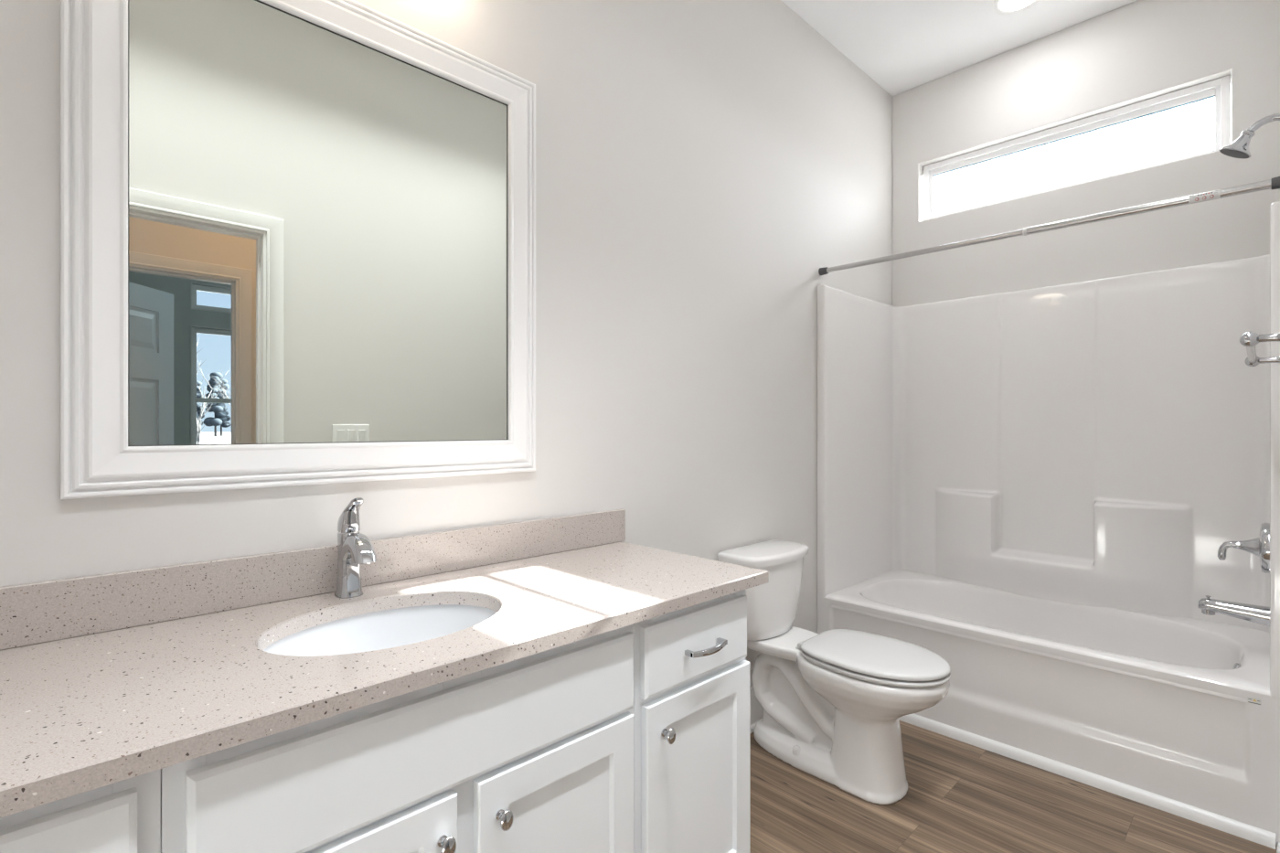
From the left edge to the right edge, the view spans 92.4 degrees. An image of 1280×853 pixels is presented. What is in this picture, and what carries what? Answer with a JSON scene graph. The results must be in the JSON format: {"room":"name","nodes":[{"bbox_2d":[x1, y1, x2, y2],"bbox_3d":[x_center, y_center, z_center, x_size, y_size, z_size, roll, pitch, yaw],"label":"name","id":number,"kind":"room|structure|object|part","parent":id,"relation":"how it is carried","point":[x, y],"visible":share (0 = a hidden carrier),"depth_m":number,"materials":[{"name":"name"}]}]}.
{"room":"bathroom","nodes":[
{"label":"bathroom","id":0,"kind":"room"},
{"bbox_2d":[0,0,892,686],"bbox_3d":[0.023,-0.310,2.170,4.007,3.070,0.120,0,0,-44],"label":"wall","id":1,"kind":"structure","parent":0,"point":[699,164],"depth_m":2.02,"materials":[{"name":"white paint"}]},
{"bbox_2d":[60,0,535,500],"bbox_3d":[-0.655,-0.427,1.414,0.990,1.108,0.026,0,0,-44],"label":"wall mirror","id":2,"kind":"object","parent":1,"relation":"attached to","point":[298,237],"visible":1,"depth_m":1.31,"materials":[{"name":"mirror"}]},
{"bbox_3d":[-0.655,0.081,1.414,0.990,0.091,0.026,0,0,-44],"label":"frame rail","id":3,"kind":"part","parent":2,"relation":"part of","materials":[{"name":"white wood"}]},
{"bbox_3d":[-0.655,-0.935,1.414,0.990,0.091,0.026,0,0,-44],"label":"frame rail","id":4,"kind":"part","parent":2,"relation":"part of","materials":[{"name":"white wood"}]},
{"bbox_2d":[0,508,625,650],"bbox_3d":[-0.668,0.318,1.405,1.707,0.103,0.020,0,0,-44],"label":"backsplash","id":5,"kind":"structure","parent":1,"relation":"attached to","point":[53,610],"depth_m":1.26,"materials":[{"name":"stone"}]},
{"bbox_2d":[750,685,763,733],"bbox_3d":[0.370,1.143,2.403,1.287,0.165,0.028,0,0,-44],"label":"baseboard","id":6,"kind":"structure","parent":1,"relation":"attached to","point":[756,709],"depth_m":2.50,"materials":[{"name":"white paint"}]},
{"bbox_2d":[818,176,1279,275],"bbox_3d":[1.374,-0.725,2.338,0.037,0.044,1.514,0,0,-44],"label":"curtain rod","id":7,"kind":"object","parent":1,"relation":"attached to","point":[1274,183],"visible":1,"depth_m":2.13,"materials":[{"name":"grey metal"}]},
{"bbox_2d":[780,0,1137,95],"bbox_3d":[0.591,-1.905,1.582,4.007,0.120,1.755,0,0,-44],"label":"ceiling","id":8,"kind":"structure","parent":0,"point":[902,46],"depth_m":2.84,"materials":[{"name":"white paint"}]},
{"bbox_2d":[992,0,1040,15],"bbox_3d":[1.630,-1.841,2.645,0.196,0.007,0.196,0,0,-44],"label":"recessed light","id":9,"kind":"object","parent":8,"relation":"in","point":[1004,7],"visible":1,"depth_m":2.68,"materials":[{"name":"white paint"}]},
{"bbox_2d":[750,720,1276,852],"bbox_3d":[0.540,1.285,1.533,3.867,0.120,1.515,0,0,-44],"label":"floor","id":10,"kind":"structure","parent":0,"point":[960,797],"depth_m":1.93,"materials":[{"name":"brown wood"}]},
{"bbox_2d":[0,768,160,852],"bbox_3d":[-0.917,0.813,0.765,0.456,0.824,0.592,0,0,-44],"label":"vanity cabinet","id":11,"kind":"object","parent":10,"relation":"on","point":[122,816],"visible":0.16,"depth_m":0.70,"materials":[{"name":"white paint"}]},
{"bbox_3d":[-0.740,0.506,0.587,0.401,0.153,0.019,0,0,-44],"label":"drawer","id":12,"kind":"part","parent":11,"relation":"part of","materials":[{"name":"white paint"}]},
{"bbox_2d":[160,623,634,852],"bbox_3d":[-0.469,0.813,1.203,0.796,0.824,0.586,0,0,-44],"label":"vanity cabinet","id":13,"kind":"object","parent":10,"relation":"on","point":[533,753],"visible":0.73,"depth_m":0.99,"materials":[{"name":"white paint"}]},
{"bbox_3d":[-0.433,0.855,0.884,0.358,0.511,0.019,0,0,-44],"label":"door","id":14,"kind":"part","parent":13,"relation":"part of","materials":[{"name":"white paint"}]},
{"bbox_2d":[0,541,768,818],"bbox_3d":[-0.479,0.385,1.199,1.693,0.030,0.578,0,0,-44],"label":"countertop","id":15,"kind":"structure","parent":13,"relation":"on","point":[84,713],"depth_m":0.97,"materials":[{"name":"stone"}]},
{"bbox_2d":[334,497,377,598],"bbox_3d":[-0.611,0.260,1.320,0.054,0.219,0.146,0,0,-44],"label":"faucet","id":16,"kind":"object","parent":15,"relation":"on","point":[355,549],"visible":1,"depth_m":1.33,"materials":[{"name":"silver metal"}]},
{"bbox_3d":[-0.631,0.190,1.341,0.043,0.079,0.083,0,0,-44],"label":"handle","id":17,"kind":"part","parent":16,"relation":"part of","materials":[{"name":"silver metal"}]},
{"bbox_3d":[-0.599,0.269,1.309,0.046,0.082,0.113,0,0,-44],"label":"spout","id":18,"kind":"part","parent":16,"relation":"part of","materials":[{"name":"silver metal"}]},
{"bbox_2d":[262,604,496,656],"bbox_3d":[-0.483,0.479,1.188,0.526,0.156,0.400,0,0,-44],"label":"sink","id":19,"kind":"object","parent":15,"relation":"in","point":[390,628],"visible":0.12,"depth_m":1.33,"materials":[{"name":"white porcelain"}]},
{"bbox_3d":[-0.307,0.663,0.973,0.025,0.035,0.028,0,0,-44],"label":"knob","id":20,"kind":"part","parent":13,"relation":"part of","materials":[{"name":"silver metal"}]},
{"bbox_3d":[-0.231,0.667,1.046,0.025,0.035,0.028,0,0,-44],"label":"knob","id":21,"kind":"part","parent":13,"relation":"part of","materials":[{"name":"silver metal"}]},
{"bbox_3d":[-0.147,0.855,1.160,0.360,0.511,0.019,0,0,-44],"label":"door","id":22,"kind":"part","parent":13,"relation":"part of","materials":[{"name":"white paint"}]},
{"bbox_2d":[634,589,750,852],"bbox_3d":[-0.038,0.813,1.615,0.394,0.824,0.592,0,0,-44],"label":"vanity cabinet","id":23,"kind":"object","parent":10,"relation":"on","point":[692,671],"visible":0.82,"depth_m":1.42,"materials":[{"name":"white paint"}]},
{"bbox_3d":[0.062,0.667,1.329,0.025,0.035,0.028,0,0,-44],"label":"knob","id":24,"kind":"part","parent":23,"relation":"part of","materials":[{"name":"silver metal"}]},
{"bbox_3d":[0.137,0.504,1.434,0.364,0.153,0.019,0,0,-44],"label":"drawer","id":25,"kind":"part","parent":23,"relation":"part of","materials":[{"name":"white paint"}]},
{"bbox_3d":[0.142,0.854,1.439,0.370,0.512,0.019,0,0,-44],"label":"door","id":26,"kind":"part","parent":23,"relation":"part of","materials":[{"name":"white paint"}]},
{"bbox_3d":[0.158,0.512,1.417,0.125,0.016,0.035,0,0,-44],"label":"handle","id":27,"kind":"part","parent":23,"relation":"part of","materials":[{"name":"silver metal"}]},
{"bbox_2d":[717,539,950,804],"bbox_3d":[0.697,0.850,2.189,0.412,0.750,0.754,0,0,-44],"label":"toilet","id":28,"kind":"object","parent":10,"relation":"on","point":[833,701],"visible":0.99,"depth_m":2.13,"materials":[{"name":"white ceramic"}]},
{"bbox_3d":[0.504,0.493,2.389,0.412,0.037,0.200,0,0,-44],"label":"tank lid","id":29,"kind":"part","parent":28,"relation":"part of","materials":[{"name":"white ceramic"}]},
{"bbox_3d":[0.499,0.656,2.394,0.390,0.287,0.185,0,0,-44],"label":"tank","id":30,"kind":"part","parent":28,"relation":"part of","materials":[{"name":"white ceramic"}]},
{"bbox_3d":[0.708,1.013,2.197,0.361,0.424,0.743,0,0,-44],"label":"bowl","id":31,"kind":"part","parent":28,"relation":"part of","materials":[{"name":"white ceramic"}]},
{"bbox_3d":[0.806,0.774,2.095,0.364,0.019,0.465,0,0,-44],"label":"lid","id":32,"kind":"part","parent":28,"relation":"part of","materials":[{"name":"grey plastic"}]},
{"bbox_3d":[0.809,0.797,2.092,0.366,0.016,0.458,0,0,-44],"label":"seat","id":33,"kind":"part","parent":28,"relation":"part of","materials":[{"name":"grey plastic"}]},
{"bbox_2d":[817,201,1279,845],"bbox_3d":[1.640,0.282,2.595,0.806,1.882,1.511,0,0,-44],"label":"bathtub","id":34,"kind":"object","parent":10,"relation":"on","point":[1038,492],"visible":0.98,"depth_m":2.62,"materials":[{"name":"white plastic"}]},
{"bbox_2d":[825,569,1270,703],"bbox_3d":[1.631,0.953,2.586,0.778,0.345,1.438,0,0,-44],"label":"tub basin","id":35,"kind":"object","parent":34,"relation":"in","point":[1000,644],"depth_m":2.42,"materials":[{"name":"white plastic"}]},
{"bbox_2d":[898,713,1275,849],"bbox_3d":[1.343,1.206,2.309,0.018,0.038,1.457,0,0,-44],"label":"trim","id":36,"kind":"structure","parent":34,"relation":"attached to","point":[1242,830],"depth_m":2.07,"materials":[{"name":"white paint"}]},
{"bbox_2d":[1198,595,1269,626],"bbox_3d":[2.070,0.637,2.139,0.062,0.074,0.180,0,0,-44],"label":"tub spout","id":37,"kind":"object","parent":34,"relation":"attached to","point":[1259,614],"visible":0.95,"depth_m":2.12,"materials":[{"name":"silver metal"}]},
{"bbox_2d":[1216,522,1269,573],"bbox_3d":[2.087,0.410,2.122,0.170,0.170,0.131,0,0,-44],"label":"shower valve","id":38,"kind":"object","parent":34,"relation":"attached to","point":[1260,547],"visible":0.97,"depth_m":2.07,"materials":[{"name":"silver metal"}]},
{"bbox_3d":[2.078,0.421,2.130,0.072,0.094,0.107,0,0,-44],"label":"lever","id":39,"kind":"part","parent":38,"relation":"part of","materials":[{"name":"silver metal"}]},
{"bbox_2d":[892,0,1279,306],"bbox_3d":[2.023,-0.310,2.882,0.140,3.070,1.635,0,0,-44],"label":"wall","id":40,"kind":"structure","parent":0,"point":[1139,50],"depth_m":2.76,"materials":[{"name":"white paint"}]},
{"bbox_2d":[923,74,1230,220],"bbox_3d":[1.982,-1.267,2.928,0.055,0.308,1.208,0,0,-44],"label":"window","id":41,"kind":"structure","parent":40,"relation":"in","point":[1220,89],"depth_m":2.80,"materials":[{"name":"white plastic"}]},
{"bbox_3d":[1.108,-0.310,0.945,3.867,3.070,0.120,0,0,-44],"label":"wall","id":42,"kind":"structure","parent":0,"visible":0},
{"bbox_2d":[1218,113,1279,158],"bbox_3d":[2.103,-0.998,2.105,0.093,0.137,0.168,0,0,-44],"label":"shower","id":43,"kind":"object","parent":42,"relation":"attached to","point":[1239,148],"visible":1,"depth_m":2.10,"materials":[{"name":"silver metal"}]},
{"bbox_3d":[2.124,-1.028,2.083,0.023,0.053,0.102,0,0,-44],"label":"arm","id":44,"kind":"part","parent":43,"relation":"part of","materials":[{"name":"silver metal"}]},
{"bbox_2d":[1239,331,1279,366],"bbox_3d":[1.562,-0.190,1.531,0.677,0.052,0.092,0,0,-44],"label":"towel bar","id":45,"kind":"object","parent":42,"relation":"attached to","point":[1250,340],"visible":1,"depth_m":1.33,"materials":[{"name":"silver metal"}]},
{"bbox_3d":[1.544,-0.190,1.550,0.625,0.017,0.017,0,0,-45],"label":"rail","id":46,"kind":"part","parent":45,"relation":"part of","materials":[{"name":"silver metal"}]},
{"bbox_3d":[1.340,-0.190,1.311,0.052,0.052,0.085,0,0,-44],"label":"post","id":47,"kind":"part","parent":45,"relation":"part of","materials":[{"name":"silver metal"}]},
{"bbox_3d":[1.787,-0.190,1.748,0.052,0.052,0.092,0,0,-44],"label":"post","id":48,"kind":"part","parent":45,"relation":"part of","materials":[{"name":"silver metal"}]},
{"bbox_2d":[1276,842,1279,852],"bbox_3d":[1.202,1.143,1.139,1.847,0.165,0.028,0,0,-44],"label":"baseboard","id":49,"kind":"structure","parent":42,"relation":"attached to","point":[1278,843],"depth_m":1.77,"materials":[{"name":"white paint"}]}
]}

